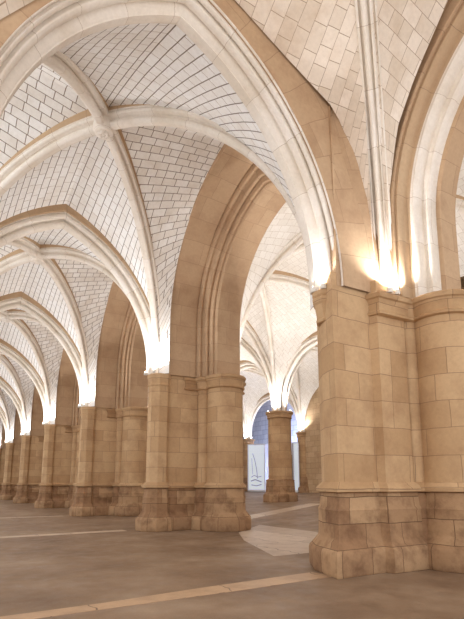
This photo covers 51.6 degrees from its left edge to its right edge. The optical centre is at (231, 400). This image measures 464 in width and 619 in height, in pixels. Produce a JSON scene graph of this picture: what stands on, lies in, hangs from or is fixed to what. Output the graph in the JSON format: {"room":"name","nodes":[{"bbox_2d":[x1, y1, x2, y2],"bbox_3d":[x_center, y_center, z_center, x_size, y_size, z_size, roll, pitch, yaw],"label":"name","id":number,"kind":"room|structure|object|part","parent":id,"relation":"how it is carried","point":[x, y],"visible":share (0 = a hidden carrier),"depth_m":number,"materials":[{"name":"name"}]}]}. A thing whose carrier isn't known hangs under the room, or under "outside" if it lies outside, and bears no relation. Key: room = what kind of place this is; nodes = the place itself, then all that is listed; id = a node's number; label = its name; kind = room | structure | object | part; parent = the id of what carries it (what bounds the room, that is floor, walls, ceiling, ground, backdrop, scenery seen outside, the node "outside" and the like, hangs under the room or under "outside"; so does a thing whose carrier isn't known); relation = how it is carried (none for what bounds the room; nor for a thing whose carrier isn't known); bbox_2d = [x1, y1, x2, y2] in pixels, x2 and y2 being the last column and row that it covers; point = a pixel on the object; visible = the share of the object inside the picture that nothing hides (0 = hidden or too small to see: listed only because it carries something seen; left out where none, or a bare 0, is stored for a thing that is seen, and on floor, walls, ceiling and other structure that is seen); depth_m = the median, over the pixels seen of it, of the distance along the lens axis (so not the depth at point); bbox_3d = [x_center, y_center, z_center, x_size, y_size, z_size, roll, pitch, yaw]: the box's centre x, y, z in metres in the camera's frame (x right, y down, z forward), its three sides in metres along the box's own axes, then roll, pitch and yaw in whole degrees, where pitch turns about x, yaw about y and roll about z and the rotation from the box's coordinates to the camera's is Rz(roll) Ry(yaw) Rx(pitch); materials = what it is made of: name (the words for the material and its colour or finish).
{"room":"vaulted stone hall","nodes":[
{"label":"vaulted stone hall","id":0,"kind":"room"},
{"bbox_2d":[0,387,15,442],"bbox_3d":[-21.072,-0.052,39.434,7.240,6.250,7.944,6,-11,-32],"label":"vault","id":1,"kind":"object","parent":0,"point":[11,406],"visible":0.3,"depth_m":43.94,"materials":[{"name":"beige stone"}]},
{"bbox_2d":[0,308,42,380],"bbox_3d":[-12.130,-2.126,25.494,6.900,5.620,7.944,6,-11,-32],"label":"vault","id":2,"kind":"object","parent":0,"point":[9,333],"visible":0.33,"depth_m":28.95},
{"bbox_2d":[23,320,62,423],"bbox_3d":[-12.130,-2.437,25.547,7.240,6.250,7.944,6,-11,-32],"label":"vault","id":3,"kind":"object","parent":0,"point":[51,348],"visible":0.4,"depth_m":29.60,"materials":[{"name":"beige stone"}]},
{"bbox_2d":[0,310,7,317],"bbox_3d":[-12.479,-2.638,22.747,0.400,5.700,5.709,-1,-10,6],"label":"rib","id":4,"kind":"object","parent":3,"relation":"attached to","point":[3,313],"visible":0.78,"depth_m":25.47,"materials":[{"name":"stone"}]},
{"bbox_2d":[2,314,11,322],"bbox_3d":[-12.156,-4.445,25.935,0.520,0.460,0.520,6,-11,-32],"label":"boss","id":5,"kind":"object","parent":4,"relation":"attached to","point":[7,319],"visible":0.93,"depth_m":25.77,"materials":[{"name":"stone"}]},
{"bbox_2d":[0,229,112,406],"bbox_3d":[-7.658,-3.629,18.604,7.240,6.250,7.944,6,-11,-32],"label":"vault","id":6,"kind":"object","parent":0,"point":[90,287],"visible":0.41,"depth_m":22.21,"materials":[{"name":"beige stone"}]},
{"bbox_2d":[0,249,31,274],"bbox_3d":[-10.363,-3.203,19.456,5.632,5.700,0.400,-3,-10,18],"label":"rib","id":7,"kind":"object","parent":6,"relation":"attached to","point":[16,258],"visible":0.71,"depth_m":19.20,"materials":[{"name":"stone"}]},
{"bbox_2d":[6,236,39,256],"bbox_3d":[-8.008,-3.830,15.804,0.400,5.700,5.709,-1,-10,6],"label":"rib","id":8,"kind":"object","parent":6,"relation":"attached to","point":[26,244],"visible":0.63,"depth_m":18.03,"materials":[{"name":"stone"}]},
{"bbox_2d":[31,252,44,264],"bbox_3d":[-7.685,-5.637,18.991,0.520,0.460,0.520,6,-11,-32],"label":"boss","id":9,"kind":"object","parent":8,"relation":"attached to","point":[38,260],"visible":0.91,"depth_m":18.83,"materials":[{"name":"stone"}]},
{"bbox_2d":[0,23,294,301],"bbox_3d":[-3.152,-4.520,11.553,6.900,5.620,8.074,6,-11,-32],"label":"vault","id":10,"kind":"object","parent":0,"point":[158,64],"visible":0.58,"depth_m":10.68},
{"bbox_2d":[0,63,312,373],"bbox_3d":[-3.187,-4.821,11.660,7.240,6.250,7.944,6,-11,-32],"label":"vault","id":11,"kind":"object","parent":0,"point":[171,164],"visible":0.46,"depth_m":13.94,"materials":[{"name":"beige stone"}]},
{"bbox_2d":[0,109,94,197],"bbox_3d":[-5.891,-4.395,12.513,5.632,5.700,0.400,-3,-10,18],"label":"rib","id":12,"kind":"object","parent":11,"relation":"attached to","point":[72,130],"visible":0.8,"depth_m":12.41,"materials":[{"name":"stone"}]},
{"bbox_2d":[43,51,108,123],"bbox_3d":[-3.537,-5.023,8.861,0.400,5.700,5.709,-1,-10,6],"label":"rib","id":13,"kind":"object","parent":11,"relation":"attached to","point":[59,62],"visible":0.48,"depth_m":10.51,"materials":[{"name":"stone"}]},
{"bbox_2d":[93,116,114,139],"bbox_3d":[-3.214,-6.830,12.048,0.520,0.460,0.520,6,-11,-32],"label":"boss","id":14,"kind":"object","parent":13,"relation":"attached to","point":[104,131],"visible":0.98,"depth_m":11.90,"materials":[{"name":"stone"}]},
{"bbox_2d":[0,0,447,293],"bbox_3d":[1.305,-5.982,4.751,8.868,6.200,7.266,6,-11,-32],"label":"ceiling","id":15,"kind":"structure","parent":0,"point":[318,37],"depth_m":8.79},
{"bbox_2d":[0,491,463,618],"bbox_3d":[-3.330,7.380,36.246,46.000,0.720,78.000,6,-11,-32],"label":"floor","id":16,"kind":"structure","parent":0,"point":[49,572],"depth_m":7.90,"materials":[{"name":"brown stone"}]},
{"bbox_2d":[0,448,5,493],"bbox_3d":[-23.592,7.708,51.836,3.791,5.350,3.776,0,-10,1],"label":"pier","id":17,"kind":"object","parent":16,"relation":"on","point":[2,451],"visible":0.02,"depth_m":50.77,"materials":[{"name":"stone"}]},
{"bbox_2d":[0,418,2,447],"bbox_3d":[-25.543,1.140,46.377,7.240,6.250,7.944,6,-11,-32],"label":"vault","id":18,"kind":"object","parent":17,"relation":"on","point":[1,422],"visible":0.14,"depth_m":51.01,"materials":[{"name":"white stone"}]},
{"bbox_2d":[0,443,20,499],"bbox_3d":[-19.121,6.516,44.892,3.791,5.350,3.776,0,-10,1],"label":"pier","id":19,"kind":"object","parent":16,"relation":"on","point":[13,450],"visible":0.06,"depth_m":43.56,"materials":[{"name":"stone"}]},
{"bbox_2d":[1,425,5,448],"bbox_3d":[-21.480,1.173,49.078,2.620,7.099,9.254,6,-11,-32],"label":"arch","id":20,"kind":"object","parent":19,"relation":"on","point":[3,438],"visible":0.02,"depth_m":51.10,"materials":[{"name":"stone"}]},
{"bbox_2d":[0,406,7,441],"bbox_3d":[-23.308,1.056,42.817,7.499,5.210,0.620,6,-11,-32],"label":"arch","id":21,"kind":"object","parent":19,"relation":"on","point":[2,414],"visible":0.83,"depth_m":44.03,"materials":[{"name":"stone"}]},
{"bbox_2d":[0,389,9,442],"bbox_3d":[-20.746,0.699,42.181,0.400,5.700,5.632,-1,-10,7],"label":"rib","id":22,"kind":"object","parent":19,"relation":"on","point":[2,397],"visible":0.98,"depth_m":43.59,"materials":[{"name":"stone"}]},
{"bbox_2d":[13,435,43,502],"bbox_3d":[-14.650,5.324,37.949,3.791,5.350,3.776,0,-10,1],"label":"pier","id":23,"kind":"object","parent":16,"relation":"on","point":[30,472],"visible":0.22,"depth_m":36.68,"materials":[{"name":"stone"}]},
{"bbox_2d":[0,376,22,435],"bbox_3d":[-18.836,-0.136,35.874,7.499,5.210,0.620,6,-11,-32],"label":"arch","id":24,"kind":"object","parent":23,"relation":"on","point":[4,385],"visible":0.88,"depth_m":37.00,"materials":[{"name":"stone"}]},
{"bbox_2d":[0,362,26,426],"bbox_3d":[-16.601,-0.934,32.437,6.900,5.620,7.944,6,-11,-32],"label":"vault","id":25,"kind":"object","parent":23,"relation":"on","point":[4,373],"visible":0.43,"depth_m":36.38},
{"bbox_2d":[0,354,26,434],"bbox_3d":[-16.275,-0.493,35.238,0.400,5.700,5.632,-1,-10,7],"label":"rib","id":26,"kind":"object","parent":23,"relation":"on","point":[4,360],"visible":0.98,"depth_m":36.01,"materials":[{"name":"stone"}]},
{"bbox_2d":[13,409,21,442],"bbox_3d":[-17.009,-0.019,42.135,2.620,7.099,9.254,6,-11,-32],"label":"arch","id":27,"kind":"object","parent":23,"relation":"on","point":[17,438],"visible":0.02,"depth_m":44.25,"materials":[{"name":"stone"}]},
{"bbox_2d":[5,355,34,434],"bbox_3d":[-16.601,-1.245,32.490,7.240,6.250,7.944,6,-11,-32],"label":"vault","id":28,"kind":"object","parent":23,"relation":"on","point":[27,384],"visible":0.33,"depth_m":36.84,"materials":[{"name":"beige stone"}]},
{"bbox_2d":[7,516,54,517],"bbox_3d":[-10.302,5.075,20.615,5.900,0.034,0.400,6,-11,-32],"label":"trim","id":29,"kind":"structure","parent":16,"relation":"on","point":[36,516],"depth_m":21.16,"materials":[{"name":"beige stone"}]},
{"bbox_2d":[34,424,79,507],"bbox_3d":[-10.179,4.132,31.006,3.791,5.350,3.776,0,-10,1],"label":"pier","id":30,"kind":"object","parent":16,"relation":"on","point":[59,476],"visible":0.51,"depth_m":29.77,"materials":[{"name":"stone"}]},
{"bbox_2d":[0,339,46,424],"bbox_3d":[-14.365,-1.328,28.931,7.499,5.210,0.620,6,-11,-32],"label":"arch","id":31,"kind":"object","parent":30,"relation":"on","point":[6,348],"visible":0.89,"depth_m":29.91,"materials":[{"name":"stone"}]},
{"bbox_2d":[10,319,50,423],"bbox_3d":[-11.803,-1.685,28.295,0.400,5.700,5.632,-1,-10,7],"label":"rib","id":32,"kind":"object","parent":30,"relation":"on","point":[19,324],"visible":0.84,"depth_m":28.87,"materials":[{"name":"stone"}]},
{"bbox_2d":[30,386,43,435],"bbox_3d":[-12.537,-1.211,35.191,2.620,7.099,9.254,6,-11,-32],"label":"arch","id":33,"kind":"object","parent":30,"relation":"on","point":[37,414],"visible":0.02,"depth_m":37.38,"materials":[{"name":"stone"}]},
{"bbox_2d":[0,530,124,537],"bbox_3d":[-5.908,3.903,13.792,5.913,0.034,0.450,6,-12,-33],"label":"trim","id":34,"kind":"structure","parent":16,"relation":"on","point":[108,530],"depth_m":14.42,"materials":[{"name":"beige stone"}]},
{"bbox_2d":[69,406,147,515],"bbox_3d":[-5.708,2.939,24.062,3.791,5.350,3.776,0,-10,1],"label":"pier","id":35,"kind":"object","parent":16,"relation":"on","point":[111,478],"visible":0.86,"depth_m":22.75,"materials":[{"name":"stone"}]},
{"bbox_2d":[8,309,43,325],"bbox_3d":[-9.453,-2.313,24.640,5.709,5.700,0.400,-3,-10,18],"label":"rib","id":36,"kind":"object","parent":35,"relation":"on","point":[14,313],"visible":0.27,"depth_m":25.48,"materials":[{"name":"stone"}]},
{"bbox_2d":[0,291,83,406],"bbox_3d":[-9.894,-2.520,21.987,7.499,5.210,0.620,6,-11,-32],"label":"arch","id":37,"kind":"object","parent":35,"relation":"on","point":[21,300],"visible":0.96,"depth_m":22.78,"materials":[{"name":"stone"}]},
{"bbox_2d":[41,259,88,406],"bbox_3d":[-7.332,-2.878,21.352,0.400,5.700,5.632,-1,-10,7],"label":"rib","id":38,"kind":"object","parent":35,"relation":"on","point":[51,266],"visible":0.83,"depth_m":21.80,"materials":[{"name":"stone"}]},
{"bbox_2d":[54,348,80,425],"bbox_3d":[-8.066,-2.404,28.248,2.620,7.099,9.254,6,-11,-32],"label":"arch","id":39,"kind":"object","parent":35,"relation":"on","point":[67,412],"visible":0.17,"depth_m":30.49,"materials":[{"name":"stone"}]},
{"bbox_3d":[-8.083,-2.000,28.168,0.420,6.276,7.654,6,-11,-32],"label":"roll moulding","id":40,"kind":"part","parent":39,"relation":"part of","materials":[{"name":"stone"}]},
{"bbox_2d":[0,572,330,618],"bbox_3d":[-1.043,2.630,6.376,6.050,0.034,0.520,6,-11,-32],"label":"trim","id":41,"kind":"structure","parent":16,"relation":"on","point":[280,580],"depth_m":6.48,"materials":[{"name":"beige stone"}]},
{"bbox_2d":[135,373,250,531],"bbox_3d":[-1.236,1.747,17.119,3.791,5.350,3.776,0,-10,1],"label":"pier","id":42,"kind":"object","parent":16,"relation":"on","point":[194,455],"visible":1,"depth_m":15.79,"materials":[{"name":"stone"}]},
{"bbox_2d":[0,204,152,375],"bbox_3d":[-5.423,-3.712,15.044,7.499,5.210,0.620,6,-11,-32],"label":"arch","id":43,"kind":"object","parent":42,"relation":"on","point":[60,216],"visible":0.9,"depth_m":15.59,"materials":[{"name":"stone"}]},
{"bbox_2d":[39,244,127,297],"bbox_3d":[-4.982,-3.505,17.697,5.709,5.700,0.400,-3,-10,18],"label":"rib","id":44,"kind":"object","parent":42,"relation":"on","point":[49,251],"visible":0.38,"depth_m":18.30,"materials":[{"name":"stone"}]},
{"bbox_2d":[95,281,147,408],"bbox_3d":[-3.595,-3.596,21.305,2.620,7.099,9.254,6,-11,-32],"label":"arch","id":45,"kind":"object","parent":42,"relation":"on","point":[121,381],"visible":0.3,"depth_m":23.56,"materials":[{"name":"stone"}]},
{"bbox_3d":[-3.612,-3.192,21.224,0.420,6.276,7.654,6,-11,-32],"label":"roll moulding","id":46,"kind":"part","parent":45,"relation":"part of","materials":[{"name":"stone"}]},
{"bbox_2d":[106,129,159,372],"bbox_3d":[-2.861,-4.070,14.408,0.400,5.700,5.632,-1,-10,7],"label":"rib","id":47,"kind":"object","parent":42,"relation":"on","point":[117,145],"visible":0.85,"depth_m":14.76,"materials":[{"name":"stone"}]},
{"bbox_2d":[243,439,254,490],"bbox_3d":[1.628,6.512,47.971,1.682,5.200,1.682,6,-11,-32],"label":"round column","id":48,"kind":"structure","parent":16,"relation":"on","point":[245,441],"depth_m":47.67,"materials":[{"name":"stone"}]},
{"bbox_2d":[243,414,244,438],"bbox_3d":[-2.150,0.315,46.602,9.549,6.553,0.620,6,-11,-32],"label":"arch","id":49,"kind":"object","parent":48,"relation":"on","point":[243,414],"visible":0.14,"depth_m":48.30,"materials":[{"name":"stone"}]},
{"bbox_2d":[247,444,267,491],"bbox_3d":[2.406,6.241,44.588,1.750,4.350,0.840,-4,-11,25],"label":"display panel","id":50,"kind":"object","parent":16,"relation":"on","point":[257,454],"visible":0.98,"depth_m":44.23,"materials":[{"name":"white paint"}]},
{"bbox_2d":[239,525,317,555],"bbox_3d":[1.469,3.893,13.730,2.432,0.034,7.517,1,-10,-4],"label":"paving","id":51,"kind":"structure","parent":16,"relation":"on","point":[276,541],"depth_m":12.89,"materials":[{"name":"beige stone"}]},
{"bbox_2d":[263,411,297,502],"bbox_3d":[2.930,3.450,29.280,1.996,5.490,1.996,6,-11,-32],"label":"round column","id":52,"kind":"structure","parent":16,"relation":"on","point":[280,485],"depth_m":28.69,"materials":[{"name":"stone"}]},
{"bbox_2d":[240,360,262,373],"bbox_3d":[0.694,-0.743,33.574,0.620,4.228,8.744,6,-11,-32],"label":"arch","id":53,"kind":"object","parent":52,"relation":"on","point":[244,364],"visible":0.16,"depth_m":32.97,"materials":[{"name":"stone"}]},
{"bbox_2d":[243,320,272,410],"bbox_3d":[-0.925,-2.886,27.886,9.529,7.227,0.620,6,-11,-32],"label":"arch","id":54,"kind":"object","parent":52,"relation":"on","point":[249,331],"visible":0.3,"depth_m":29.48,"materials":[{"name":"stone"}]},
{"bbox_2d":[281,331,317,410],"bbox_3d":[5.165,-1.935,26.631,0.620,4.228,8.744,6,-11,-32],"label":"arch","id":55,"kind":"object","parent":52,"relation":"on","point":[310,341],"visible":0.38,"depth_m":28.73,"materials":[{"name":"stone"}]},
{"bbox_2d":[250,503,319,518],"bbox_3d":[2.231,5.188,22.477,0.921,0.436,8.366,-7,-12,34],"label":"trim","id":56,"kind":"structure","parent":16,"relation":"on","point":[309,504],"depth_m":22.58,"materials":[{"name":"beige stone"}]},
{"bbox_2d":[292,442,299,491],"bbox_3d":[5.438,5.695,40.968,0.550,4.200,1.040,-1,-10,3],"label":"display panel","id":57,"kind":"object","parent":16,"relation":"on","point":[295,445],"visible":0.82,"depth_m":40.53,"materials":[{"name":"white paint"}]},
{"bbox_2d":[296,432,308,492],"bbox_3d":[6.099,5.320,41.028,1.515,5.200,1.515,6,-11,-32],"label":"round column","id":58,"kind":"structure","parent":16,"relation":"on","point":[303,488],"depth_m":40.61,"materials":[{"name":"stone"}]},
{"bbox_2d":[247,393,292,438],"bbox_3d":[3.864,1.270,45.297,0.620,4.228,8.744,6,-11,-32],"label":"arch","id":59,"kind":"object","parent":58,"relation":"on","point":[266,397],"visible":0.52,"depth_m":47.27,"materials":[{"name":"stone"}]},
{"bbox_2d":[309,271,463,578],"bbox_3d":[3.197,0.552,10.156,3.929,5.350,3.865,2,-10,-9],"label":"pier","id":60,"kind":"object","parent":16,"relation":"on","point":[391,366],"visible":1,"depth_m":8.76,"materials":[{"name":"stone"}]},
{"bbox_2d":[0,0,380,294],"bbox_3d":[-0.787,-5.567,8.112,10.049,6.520,1.048,6,-11,-32],"label":"arch","id":61,"kind":"object","parent":60,"relation":"on","point":[316,160],"visible":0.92,"depth_m":8.87,"materials":[{"name":"stone"}]},
{"bbox_2d":[107,104,300,230],"bbox_3d":[-0.511,-4.698,10.753,5.709,5.700,0.400,-3,-10,18],"label":"rib","id":62,"kind":"object","parent":60,"relation":"on","point":[131,115],"visible":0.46,"depth_m":11.19,"materials":[{"name":"stone"}]},
{"bbox_2d":[169,144,285,377],"bbox_3d":[0.876,-4.788,14.361,2.620,7.099,9.254,6,-11,-32],"label":"arch","id":63,"kind":"object","parent":60,"relation":"on","point":[236,203],"visible":0.45,"depth_m":16.46,"materials":[{"name":"stone"}]},
{"bbox_3d":[0.859,-4.384,14.281,0.420,6.276,7.654,6,-11,-32],"label":"roll moulding","id":64,"kind":"part","parent":63,"relation":"part of","materials":[{"name":"stone"}]},
{"bbox_2d":[320,282,325,288],"bbox_3d":[1.721,-2.159,9.038,0.120,0.115,0.120,6,-11,-32],"label":"uplight","id":65,"kind":"object","parent":60,"relation":"on","point":[323,285],"visible":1,"depth_m":8.99,"materials":[{"name":"white"}]},
{"bbox_2d":[354,0,391,283],"bbox_3d":[2.063,-5.334,7.441,0.446,5.833,6.390,-4,-10,20],"label":"rib","id":66,"kind":"object","parent":60,"relation":"on","point":[364,9],"visible":0.68,"depth_m":9.05,"materials":[{"name":"stone"}]},
{"bbox_2d":[387,287,392,293],"bbox_3d":[3.032,-2.127,9.227,0.120,0.115,0.120,6,-11,-32],"label":"uplight","id":67,"kind":"object","parent":60,"relation":"on","point":[389,289],"visible":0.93,"depth_m":9.19,"materials":[{"name":"white"}]},
{"bbox_2d":[394,289,399,294],"bbox_3d":[3.206,-2.110,9.325,0.120,0.115,0.120,6,-11,-32],"label":"uplight","id":68,"kind":"object","parent":60,"relation":"on","point":[396,291],"visible":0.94,"depth_m":9.28,"materials":[{"name":"white"}]},
{"bbox_2d":[390,0,463,298],"bbox_3d":[5.727,-6.041,7.673,1.720,7.304,9.654,6,-11,-32],"label":"arch","id":69,"kind":"object","parent":60,"relation":"on","point":[429,144],"visible":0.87,"depth_m":9.72,"materials":[{"name":"stone"}]},
{"bbox_3d":[7.401,2.258,22.337,1.996,5.490,1.996,6,-11,-32],"label":"round column","id":70,"kind":"structure","parent":16,"relation":"on","visible":0},
{"bbox_2d":[286,242,304,257],"bbox_3d":[3.546,-4.434,21.004,10.829,7.948,1.060,6,-11,-32],"label":"arch","id":71,"kind":"object","parent":70,"relation":"on","point":[301,247],"visible":0.03,"depth_m":20.75,"materials":[{"name":"stone"}]},
{"bbox_3d":[-1.542,4.642,36.223,1.996,5.490,1.996,6,-11,-32],"label":"round column","id":72,"kind":"structure","parent":16,"relation":"on","visible":0},
{"bbox_2d":[289,385,298,430],"bbox_3d":[2.321,-0.877,39.659,9.549,6.553,0.620,6,-11,-32],"label":"arch","id":73,"kind":"object","parent":72,"relation":"on","point":[291,391],"visible":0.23,"depth_m":41.34,"materials":[{"name":"stone"}]},
{"bbox_2d":[240,331,260,369],"bbox_3d":[-3.245,-2.231,31.293,8.930,7.089,8.044,6,-11,-32],"label":"ceiling","id":74,"kind":"structure","parent":0,"point":[244,355],"depth_m":31.67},
{"bbox_2d":[240,337,277,410],"bbox_3d":[-0.062,-2.426,30.716,6.335,6.579,0.400,-2,-10,12],"label":"rib","id":75,"kind":"object","parent":74,"relation":"attached to","point":[243,343],"visible":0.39,"depth_m":30.33,"materials":[{"name":"stone"}]},
{"bbox_2d":[240,372,268,438],"bbox_3d":[0.086,-0.225,43.121,8.750,6.439,8.044,6,-11,-32],"label":"ceiling","id":76,"kind":"structure","parent":0,"point":[256,386],"depth_m":46.36,"materials":[{"name":"white stone"}]},
{"bbox_2d":[243,395,246,438],"bbox_3d":[0.816,0.375,46.148,0.400,6.280,6.341,-2,-10,13],"label":"rib","id":77,"kind":"object","parent":76,"relation":"attached to","point":[244,408],"visible":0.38,"depth_m":48.09,"materials":[{"name":"stone"}]},
{"bbox_2d":[242,368,302,431],"bbox_3d":[3.188,-0.257,42.464,6.341,6.280,0.400,-2,-10,12],"label":"rib","id":78,"kind":"object","parent":76,"relation":"attached to","point":[250,370],"visible":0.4,"depth_m":42.87,"materials":[{"name":"stone"}]},
{"bbox_2d":[243,400,297,445],"bbox_3d":[11.077,2.364,46.264,1.000,14.000,68.200,6,-11,-32],"label":"wall","id":79,"kind":"structure","parent":0,"point":[260,424],"depth_m":56.84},
{"bbox_2d":[247,249,316,410],"bbox_3d":[1.226,-3.423,24.350,8.930,7.089,8.044,6,-11,-32],"label":"ceiling","id":80,"kind":"structure","parent":0,"point":[293,321],"depth_m":27.29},
{"bbox_2d":[259,285,276,410],"bbox_3d":[2.037,-2.986,27.456,0.400,6.579,6.335,-2,-10,13],"label":"rib","id":81,"kind":"object","parent":80,"relation":"attached to","point":[263,297],"visible":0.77,"depth_m":28.49,"materials":[{"name":"stone"}]},
{"bbox_2d":[267,270,308,290],"bbox_3d":[4.409,-3.618,23.773,6.335,6.579,0.400,-2,-10,12],"label":"rib","id":82,"kind":"object","parent":80,"relation":"attached to","point":[277,276],"visible":0.24,"depth_m":24.40,"materials":[{"name":"stone"}]},
{"bbox_2d":[286,359,299,410],"bbox_3d":[9.028,-2.610,29.234,8.750,6.439,8.044,6,-11,-32],"label":"ceiling","id":83,"kind":"structure","parent":0,"point":[299,359],"depth_m":29.68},
{"bbox_2d":[286,345,315,399],"bbox_3d":[5.926,-2.421,29.863,6.341,6.280,0.400,-2,-10,12],"label":"rib","id":84,"kind":"object","parent":83,"relation":"attached to","point":[311,348],"visible":0.11,"depth_m":30.11,"materials":[{"name":"stone"}]},
{"bbox_2d":[291,344,318,431],"bbox_3d":[4.557,-1.417,36.177,8.750,6.439,8.044,6,-11,-32],"label":"ceiling","id":85,"kind":"structure","parent":0,"point":[308,368],"depth_m":40.04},
{"bbox_2d":[295,367,301,431],"bbox_3d":[5.287,-0.817,39.204,0.400,6.280,6.341,-2,-10,13],"label":"rib","id":86,"kind":"object","parent":85,"relation":"attached to","point":[297,371],"visible":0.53,"depth_m":40.97,"materials":[{"name":"stone"}]},
{"bbox_2d":[311,345,317,352],"bbox_3d":[7.659,-1.449,35.521,6.341,6.280,0.400,-2,-10,12],"label":"rib","id":87,"kind":"object","parent":85,"relation":"attached to","point":[315,349],"visible":0.03,"depth_m":36.09,"materials":[{"name":"stone"}]},
{"bbox_2d":[305,387,321,492],"bbox_3d":[15.134,-0.263,28.016,0.700,13.000,32.732,6,-11,-32],"label":"wall","id":88,"kind":"structure","parent":0,"point":[312,418],"depth_m":40.04,"materials":[{"name":"stone"}]},
{"bbox_2d":[240,157,463,325],"bbox_3d":[5.698,-4.615,17.407,8.930,7.089,8.044,6,-11,-32],"label":"ceiling","id":89,"kind":"structure","parent":0,"point":[284,226],"depth_m":17.82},
{"bbox_2d":[240,232,302,340],"bbox_3d":[2.430,-4.659,18.188,6.855,7.441,0.700,-2,-10,12],"label":"rib","id":90,"kind":"object","parent":89,"relation":"attached to","point":[296,241],"visible":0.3,"depth_m":18.33,"materials":[{"name":"stone"}]},
{"bbox_2d":[455,194,463,213],"bbox_3d":[8.880,-4.810,16.830,6.335,6.579,0.400,-2,-10,12],"label":"rib","id":91,"kind":"object","parent":89,"relation":"attached to","point":[459,207],"visible":0.08,"depth_m":17.23,"materials":[{"name":"stone"}]},
{"bbox_2d":[460,276,463,288],"bbox_3d":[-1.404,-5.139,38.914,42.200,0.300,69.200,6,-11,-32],"label":"pier","id":92,"kind":"structure","parent":0,"point":[462,277],"depth_m":27.93,"materials":[{"name":"stone"}]}
]}

